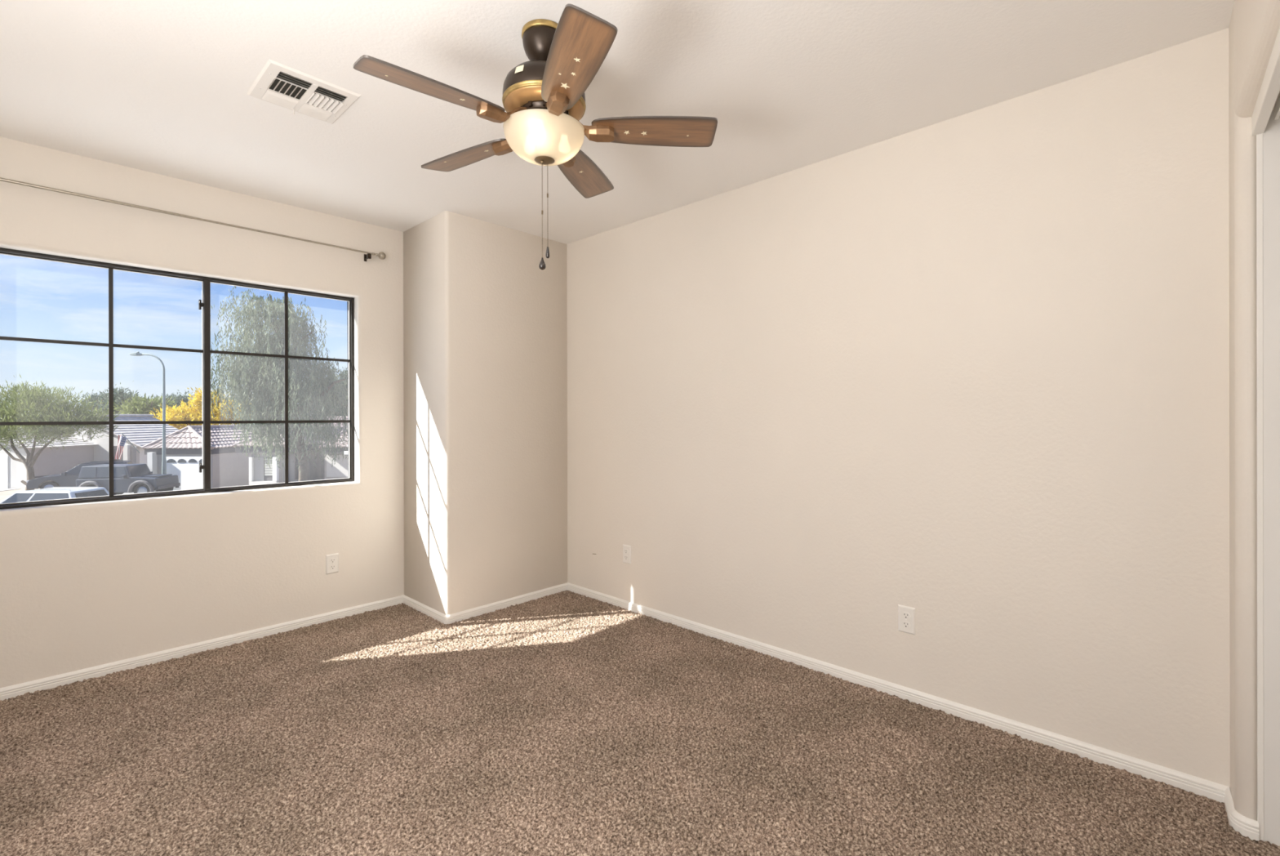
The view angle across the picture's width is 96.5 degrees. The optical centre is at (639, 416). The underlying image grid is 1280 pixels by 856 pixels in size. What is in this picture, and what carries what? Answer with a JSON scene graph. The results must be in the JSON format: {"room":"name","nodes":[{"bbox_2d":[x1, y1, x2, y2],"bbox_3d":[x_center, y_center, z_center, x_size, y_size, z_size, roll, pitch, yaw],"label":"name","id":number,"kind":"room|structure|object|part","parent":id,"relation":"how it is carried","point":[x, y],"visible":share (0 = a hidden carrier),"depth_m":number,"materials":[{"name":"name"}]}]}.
{"room":"empty bedroom","nodes":[
{"label":"empty bedroom","id":0,"kind":"room"},
{"bbox_2d":[0,136,404,687],"bbox_3d":[-2.144,0.017,3.267,0.168,2.470,3.563,0,0,43],"label":"wall","id":1,"kind":"structure","parent":0,"point":[84,584],"depth_m":2.98,"materials":[{"name":"paint"}]},
{"bbox_2d":[0,247,354,508],"bbox_3d":[-2.348,-0.173,3.080,0.086,1.162,1.517,0,0,43],"label":"window","id":2,"kind":"structure","parent":1,"relation":"in","point":[204,304],"depth_m":3.07,"materials":[{"name":"brown metal"}]},
{"bbox_3d":[-2.613,-0.172,2.818,0.018,1.140,0.752,0,0,43],"label":"sash","id":3,"kind":"part","parent":2,"relation":"part of","materials":[{"name":"clear glass"}]},
{"bbox_3d":[-2.088,-0.173,3.360,0.018,1.140,0.733,0,0,43],"label":"sash","id":4,"kind":"part","parent":2,"relation":"part of","materials":[{"name":"clear glass"}]},
{"bbox_2d":[0,177,385,261],"bbox_3d":[-2.322,-1.008,2.897,0.084,0.064,2.025,0,0,43],"label":"curtain rod","id":5,"kind":"object","parent":1,"relation":"attached to","point":[381,255],"visible":1,"depth_m":2.85,"materials":[{"name":"silver metal"}]},
{"bbox_2d":[0,582,567,700],"bbox_3d":[-1.869,1.203,3.010,0.582,0.062,3.363,0,0,43],"label":"baseboard","id":6,"kind":"structure","parent":1,"relation":"attached to","point":[48,682],"depth_m":3.14,"materials":[{"name":"white"}]},
{"bbox_2d":[325,552,338,573],"bbox_3d":[-1.853,0.884,3.445,0.009,0.116,0.072,0,0,43],"label":"wall outlet","id":7,"kind":"object","parent":1,"relation":"attached to","point":[331,560],"visible":1,"depth_m":3.44,"materials":[{"name":"white plastic"}]},
{"bbox_2d":[329,564,335,568],"bbox_3d":[-1.851,0.903,3.443,0.002,0.026,0.033,0,0,43],"label":"receptacle","id":8,"kind":"object","parent":7,"relation":"attached to","point":[331,566],"depth_m":3.44,"materials":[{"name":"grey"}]},
{"bbox_2d":[329,557,335,562],"bbox_3d":[-1.851,0.864,3.442,0.002,0.026,0.033,0,0,43],"label":"receptacle","id":9,"kind":"object","parent":7,"relation":"attached to","point":[331,559],"depth_m":3.44,"materials":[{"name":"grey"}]},
{"bbox_2d":[403,210,567,614],"bbox_3d":[-1.036,0.015,3.902,0.570,2.470,0.916,0,0,43],"label":"wall","id":10,"kind":"structure","parent":0,"point":[485,328],"depth_m":3.63,"materials":[{"name":"paint"}]},
{"bbox_2d":[0,0,1234,244],"bbox_3d":[-0.432,-1.280,1.645,4.886,0.120,3.663,0,0,43],"label":"ceiling","id":11,"kind":"structure","parent":0,"point":[157,86],"depth_m":2.07,"materials":[{"name":"white paint"}]},
{"bbox_2d":[246,59,361,124],"bbox_3d":[-1.269,-1.208,2.159,0.302,0.022,0.302,0,0,43],"label":"ceiling vent","id":12,"kind":"object","parent":11,"relation":"in","point":[279,84],"visible":1,"depth_m":2.14,"materials":[{"name":"white metal"}]},
{"bbox_2d":[353,3,717,270],"bbox_3d":[-0.330,-0.842,1.812,1.060,0.755,1.052,0,0,43],"label":"ceiling fan","id":13,"kind":"object","parent":11,"relation":"hanging from","point":[544,97],"visible":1,"depth_m":1.74,"materials":[{"name":"brown wood"}]},
{"bbox_3d":[-0.574,-0.917,1.597,0.398,0.006,0.132,0,13,-39],"label":"blade","id":14,"kind":"part","parent":13,"relation":"part of","materials":[{"name":"brown wood"}]},
{"bbox_3d":[-0.597,-0.917,2.007,0.398,0.006,0.132,0,13,33],"label":"blade","id":15,"kind":"part","parent":13,"relation":"part of","materials":[{"name":"brown wood"}]},
{"bbox_3d":[-0.309,-0.651,1.806,0.005,0.299,0.005,0,0,43],"label":"pull chain","id":16,"kind":"part","parent":13,"relation":"part of","materials":[{"name":"brown"}]},
{"bbox_3d":[-0.308,-0.485,1.806,0.022,0.040,0.022,0,0,43],"label":"pull knob","id":17,"kind":"part","parent":13,"relation":"part of","materials":[{"name":"black plastic"}]},
{"bbox_3d":[-0.304,-0.863,1.817,0.256,0.099,0.256,0,0,43],"label":"lamp shade","id":18,"kind":"part","parent":13,"relation":"part of","materials":[{"name":"white glass"}]},
{"bbox_3d":[-0.295,-0.676,1.827,0.005,0.266,0.005,0,0,43],"label":"pull chain","id":19,"kind":"part","parent":13,"relation":"part of","materials":[{"name":"brown metal"}]},
{"bbox_3d":[-0.295,-0.526,1.827,0.012,0.037,0.012,0,0,43],"label":"pull knob","id":20,"kind":"part","parent":13,"relation":"part of","materials":[{"name":"black plastic"}]},
{"bbox_3d":[-0.178,-0.918,1.492,0.132,0.006,0.398,14,-5,-21],"label":"blade","id":21,"kind":"part","parent":13,"relation":"part of","materials":[{"name":"brown wood"}]},
{"bbox_3d":[-0.214,-0.918,2.154,0.132,0.006,0.398,-14,-3,15],"label":"blade","id":22,"kind":"part","parent":13,"relation":"part of","materials":[{"name":"brown wood"}]},
{"bbox_3d":[0.044,-0.918,1.836,0.398,0.006,0.132,0,-13,-3],"label":"blade","id":23,"kind":"part","parent":13,"relation":"part of","materials":[{"name":"brown wood"}]},
{"bbox_2d":[0,590,1279,855],"bbox_3d":[-0.439,1.220,1.659,4.523,0.021,3.368,0,0,43],"label":"floor","id":24,"kind":"structure","parent":0,"point":[566,722],"depth_m":2.02,"materials":[{"name":"carpet"}]},
{"bbox_2d":[566,27,1230,787],"bbox_3d":[0.766,0.012,2.912,4.886,2.470,0.120,0,0,43],"label":"wall","id":25,"kind":"structure","parent":0,"point":[970,371],"depth_m":2.33,"materials":[{"name":"paint"}]},
{"bbox_2d":[622,543,631,564],"bbox_3d":[-0.086,0.872,3.631,0.072,0.116,0.009,0,0,43],"label":"wall outlet","id":26,"kind":"object","parent":25,"relation":"attached to","point":[626,548],"visible":1,"depth_m":3.63,"materials":[{"name":"white plastic"}]},
{"bbox_2d":[567,582,1229,802],"bbox_3d":[0.669,1.198,2.916,3.260,0.062,0.012,0,0,43],"label":"baseboard","id":27,"kind":"structure","parent":25,"relation":"attached to","point":[1198,785],"depth_m":2.32,"materials":[{"name":"white wood"}]},
{"bbox_2d":[897,604,915,634],"bbox_3d":[1.149,0.874,2.465,0.072,0.116,0.009,0,0,43],"label":"wall outlet","id":28,"kind":"object","parent":25,"relation":"attached to","point":[906,615],"visible":1,"depth_m":2.46,"materials":[{"name":"white plastic"}]},
{"bbox_2d":[902,620,910,627],"bbox_3d":[1.147,0.894,2.463,0.033,0.026,0.002,0,0,43],"label":"receptacle","id":29,"kind":"object","parent":28,"relation":"attached to","point":[905,624],"depth_m":2.46,"materials":[{"name":"grey plastic"}]},
{"bbox_2d":[902,611,910,618],"bbox_3d":[1.147,0.855,2.463,0.033,0.026,0.002,0,0,43],"label":"receptacle","id":30,"kind":"object","parent":28,"relation":"attached to","point":[905,615],"depth_m":2.46,"materials":[{"name":"grey plastic"}]},
{"bbox_2d":[1228,4,1257,820],"bbox_3d":[1.837,0.010,1.740,0.056,2.470,0.213,0,0,43],"label":"wall","id":31,"kind":"structure","parent":0,"point":[1242,145],"depth_m":1.67,"materials":[{"name":"paint"}]},
{"bbox_2d":[1224,786,1259,840],"bbox_3d":[1.797,1.196,1.731,0.049,0.062,0.186,0,0,26],"label":"baseboard","id":32,"kind":"structure","parent":31,"relation":"attached to","point":[1246,826],"depth_m":1.67,"materials":[{"name":"white wood"}]},
{"bbox_2d":[1256,111,1279,845],"bbox_3d":[2.025,0.177,1.428,0.659,2.095,0.024,0,0,43],"label":"door","id":33,"kind":"structure","parent":31,"relation":"attached to","point":[1268,143],"depth_m":1.63,"materials":[{"name":"white wood"}]},
{"bbox_2d":[1234,0,1279,117],"bbox_3d":[1.228,-1.046,0.983,0.140,0.355,1.726,0,0,41],"label":"wall","id":34,"kind":"structure","parent":0,"point":[1256,22],"depth_m":1.47,"materials":[{"name":"paint"}]},
{"bbox_2d":[1251,26,1279,135],"bbox_3d":[1.236,-0.842,0.979,0.114,0.062,1.727,0,0,42],"label":"trim","id":35,"kind":"structure","parent":34,"relation":"attached to","point":[1269,90],"depth_m":1.47,"materials":[{"name":"white"}]},
{"label":"outside","id":36,"kind":"structure","parent":0,"visible":0},
{"bbox_3d":[-28.891,4.449,30.503,10.768,0.025,10.720,0,0,43],"label":"driveway","id":37,"kind":"object","parent":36,"visible":0},
{"bbox_2d":[75,463,180,494],"bbox_3d":[-28.318,3.534,31.596,4.340,1.800,2.160,0,0,-7],"label":"car","id":38,"kind":"object","parent":37,"relation":"on","point":[127,477],"visible":0.76,"depth_m":30.82,"materials":[{"name":"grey metal"}]},
{"bbox_2d":[120,474,126,478],"bbox_3d":[-27.746,3.194,30.688,0.160,0.160,0.220,0,0,-7],"label":"mirror","id":39,"kind":"object","parent":38,"relation":"attached to","point":[123,476],"depth_m":30.66,"materials":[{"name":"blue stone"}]},
{"bbox_2d":[139,473,172,476],"bbox_3d":[-26.954,3.247,31.761,1.150,0.060,1.000,0,0,-7],"label":"hood","id":40,"kind":"object","parent":38,"relation":"attached to","point":[146,474],"depth_m":31.77,"materials":[{"name":"grey metal"}]},
{"bbox_2d":[129,351,166,473],"bbox_3d":[-28.629,0.327,33.300,2.011,8.265,0.280,0,0,0],"label":"street lamp","id":41,"kind":"object","parent":37,"relation":"on","point":[138,353],"visible":0.95,"depth_m":33.25,"materials":[{"name":"grey metal"}]},
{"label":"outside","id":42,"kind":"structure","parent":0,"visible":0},
{"bbox_2d":[0,488,20,491],"bbox_3d":[-45.291,4.482,31.303,13.400,0.025,8.600,0,0,0],"label":"driveway","id":43,"kind":"structure","parent":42,"point":[1,489],"depth_m":35.17,"materials":[{"name":"concrete"}]},
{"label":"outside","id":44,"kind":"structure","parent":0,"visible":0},
{"bbox_2d":[0,488,39,501],"bbox_3d":[-39.991,4.571,133.003,319.819,0.300,321.978,0,0,43],"label":"ground","id":45,"kind":"structure","parent":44,"point":[3,494],"depth_m":33.75,"materials":[{"name":"beige concrete"}]},
{"bbox_2d":[0,373,120,490],"bbox_3d":[-35.755,0.857,33.803,8.890,7.227,4.958,0,0,-8],"label":"tree","id":46,"kind":"object","parent":45,"relation":"on","point":[39,407],"visible":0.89,"depth_m":33.69,"materials":[{"name":"green plant"}]},
{"bbox_2d":[26,460,133,488],"bbox_3d":[-33.069,3.570,34.200,4.730,1.745,2.200,0,0,-32],"label":"car","id":47,"kind":"object","parent":45,"relation":"on","point":[68,478],"visible":0.36,"depth_m":33.03,"materials":[{"name":"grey metal"}]},
{"bbox_3d":[-32.064,2.711,34.194,1.700,0.030,0.040,0,0,-32],"label":"roof rail","id":48,"kind":"part","parent":47,"relation":"part of","materials":[{"name":"grey metal"}]},
{"bbox_2d":[0,413,178,488],"bbox_3d":[-39.996,2.131,40.764,10.628,4.693,10.726,0,0,0],"label":"house","id":49,"kind":"structure","parent":45,"relation":"on","point":[50,461],"depth_m":39.41,"materials":[{"name":"white paint"}]},
{"bbox_3d":[-41.818,3.435,35.672,4.750,2.100,0.060,0,0,0],"label":"garage door","id":50,"kind":"part","parent":49,"relation":"part of","materials":[{"name":"white metal"}]},
{"bbox_2d":[115,432,139,458],"bbox_3d":[-35.072,1.945,39.151,0.789,1.793,1.344,0,0,0],"label":"flag","id":51,"kind":"object","parent":49,"relation":"attached to","point":[122,440],"visible":1,"depth_m":38.60,"materials":[{"name":"multicoloured fabric"}]},
{"bbox_3d":[-35.633,3.194,39.727,0.306,2.551,0.350,0,0,0],"label":"porch post","id":52,"kind":"part","parent":49,"relation":"part of","materials":[{"name":"white paint"}]},
{"bbox_2d":[72,388,108,416],"bbox_3d":[-77.964,0.259,81.926,5.948,8.658,4.695,0,0,0],"label":"tree","id":53,"kind":"object","parent":45,"relation":"on","point":[98,397],"visible":0.2,"depth_m":81.28,"materials":[{"name":"green plant"}]},
{"bbox_2d":[87,382,143,413],"bbox_3d":[-63.835,-0.027,69.921,6.348,9.213,5.209,0,0,0],"label":"tree","id":54,"kind":"object","parent":45,"relation":"on","point":[120,395],"visible":0.45,"depth_m":69.22,"materials":[{"name":"green plant"}]},
{"bbox_2d":[113,392,178,419],"bbox_3d":[-52.802,0.939,61.898,7.382,7.264,5.377,0,0,0],"label":"tree","id":55,"kind":"object","parent":45,"relation":"on","point":[144,405],"visible":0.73,"depth_m":61.02,"materials":[{"name":"green plant"}]},
{"bbox_2d":[151,389,194,407],"bbox_3d":[-73.256,0.079,90.401,6.655,9.000,6.988,0,0,0],"label":"tree","id":56,"kind":"object","parent":45,"relation":"on","point":[179,397],"visible":0.23,"depth_m":89.66,"materials":[{"name":"green plant"}]},
{"bbox_2d":[149,384,253,429],"bbox_3d":[-39.935,0.723,52.016,9.741,7.610,5.200,0,0,0],"label":"flowering tree","id":57,"kind":"object","parent":45,"relation":"on","point":[194,412],"visible":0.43,"depth_m":51.10,"materials":[{"name":"yellow plant"}]},
{"bbox_2d":[142,416,348,491],"bbox_3d":[-21.937,2.180,40.029,15.174,4.521,18.782,0,0,0],"label":"house","id":58,"kind":"structure","parent":45,"relation":"on","point":[229,467],"depth_m":33.90,"materials":[{"name":"beige paint"}]},
{"bbox_3d":[-28.833,3.269,33.777,0.296,2.380,0.350,0,0,0],"label":"corner post","id":59,"kind":"part","parent":58,"relation":"part of","materials":[{"name":"white paint"}]},
{"bbox_3d":[-26.939,3.398,33.962,2.492,2.114,0.120,0,0,0],"label":"garage door","id":60,"kind":"part","parent":58,"relation":"part of","materials":[{"name":"white metal"}]},
{"bbox_3d":[-21.010,2.805,30.912,0.153,1.289,0.220,0,0,0],"label":"window post","id":61,"kind":"part","parent":58,"relation":"part of","materials":[{"name":"white paint"}]},
{"bbox_3d":[-20.646,2.821,30.982,0.543,1.255,0.080,0,0,0],"label":"window panel","id":62,"kind":"part","parent":58,"relation":"part of","materials":[{"name":"concrete"}]},
{"bbox_3d":[-20.339,3.558,30.912,1.492,0.186,0.220,0,0,0],"label":"sill","id":63,"kind":"part","parent":58,"relation":"part of","materials":[{"name":"white paint"}]},
{"bbox_3d":[-19.705,2.803,30.912,0.220,1.289,0.220,0,0,0],"label":"window post","id":64,"kind":"part","parent":58,"relation":"part of","materials":[{"name":"white paint"}]},
{"bbox_3d":[-19.580,2.791,31.777,0.070,1.500,1.050,0,0,0],"label":"panel","id":65,"kind":"part","parent":58,"relation":"part of","materials":[{"name":"concrete"}]},
{"bbox_3d":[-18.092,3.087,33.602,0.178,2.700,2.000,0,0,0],"label":"entry post","id":66,"kind":"part","parent":58,"relation":"part of","materials":[{"name":"grey"}]},
{"bbox_3d":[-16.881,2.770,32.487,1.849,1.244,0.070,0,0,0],"label":"garage door","id":67,"kind":"part","parent":58,"relation":"part of","materials":[{"name":"white paint"}]},
{"bbox_2d":[201,285,347,480],"bbox_3d":[-16.760,-1.000,27.341,6.704,9.981,5.912,0,0,-18],"label":"weeping tree","id":68,"kind":"object","parent":45,"relation":"on","point":[265,375],"visible":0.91,"depth_m":26.56,"materials":[{"name":"green plant"}]},
{"bbox_2d":[311,364,347,416],"bbox_3d":[-27.327,-0.345,53.768,9.012,9.758,6.875,0,0,14],"label":"tree","id":69,"kind":"object","parent":45,"relation":"on","point":[342,383],"visible":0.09,"depth_m":52.67,"materials":[{"name":"green plant"}]},
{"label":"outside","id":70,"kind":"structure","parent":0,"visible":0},
{"bbox_3d":[-24.991,4.449,20.503,74.342,0.020,71.264,0,0,43],"label":"street","id":71,"kind":"object","parent":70,"visible":0},
{"bbox_2d":[0,486,109,502],"bbox_3d":[-22.517,3.556,21.402,4.730,1.745,2.200,0,0,0],"label":"car","id":72,"kind":"object","parent":71,"relation":"on","point":[55,492],"visible":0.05,"depth_m":20.74,"materials":[{"name":"grey paint"}]},
{"bbox_3d":[-21.664,2.697,20.872,1.700,0.030,0.040,0,0,0],"label":"roof rail","id":73,"kind":"part","parent":72,"relation":"part of","materials":[{"name":"white metal"}]},
{"bbox_3d":[-21.664,2.697,21.932,1.700,0.030,0.040,0,0,0],"label":"roof rail","id":74,"kind":"part","parent":72,"relation":"part of","materials":[{"name":"white metal"}]}
]}

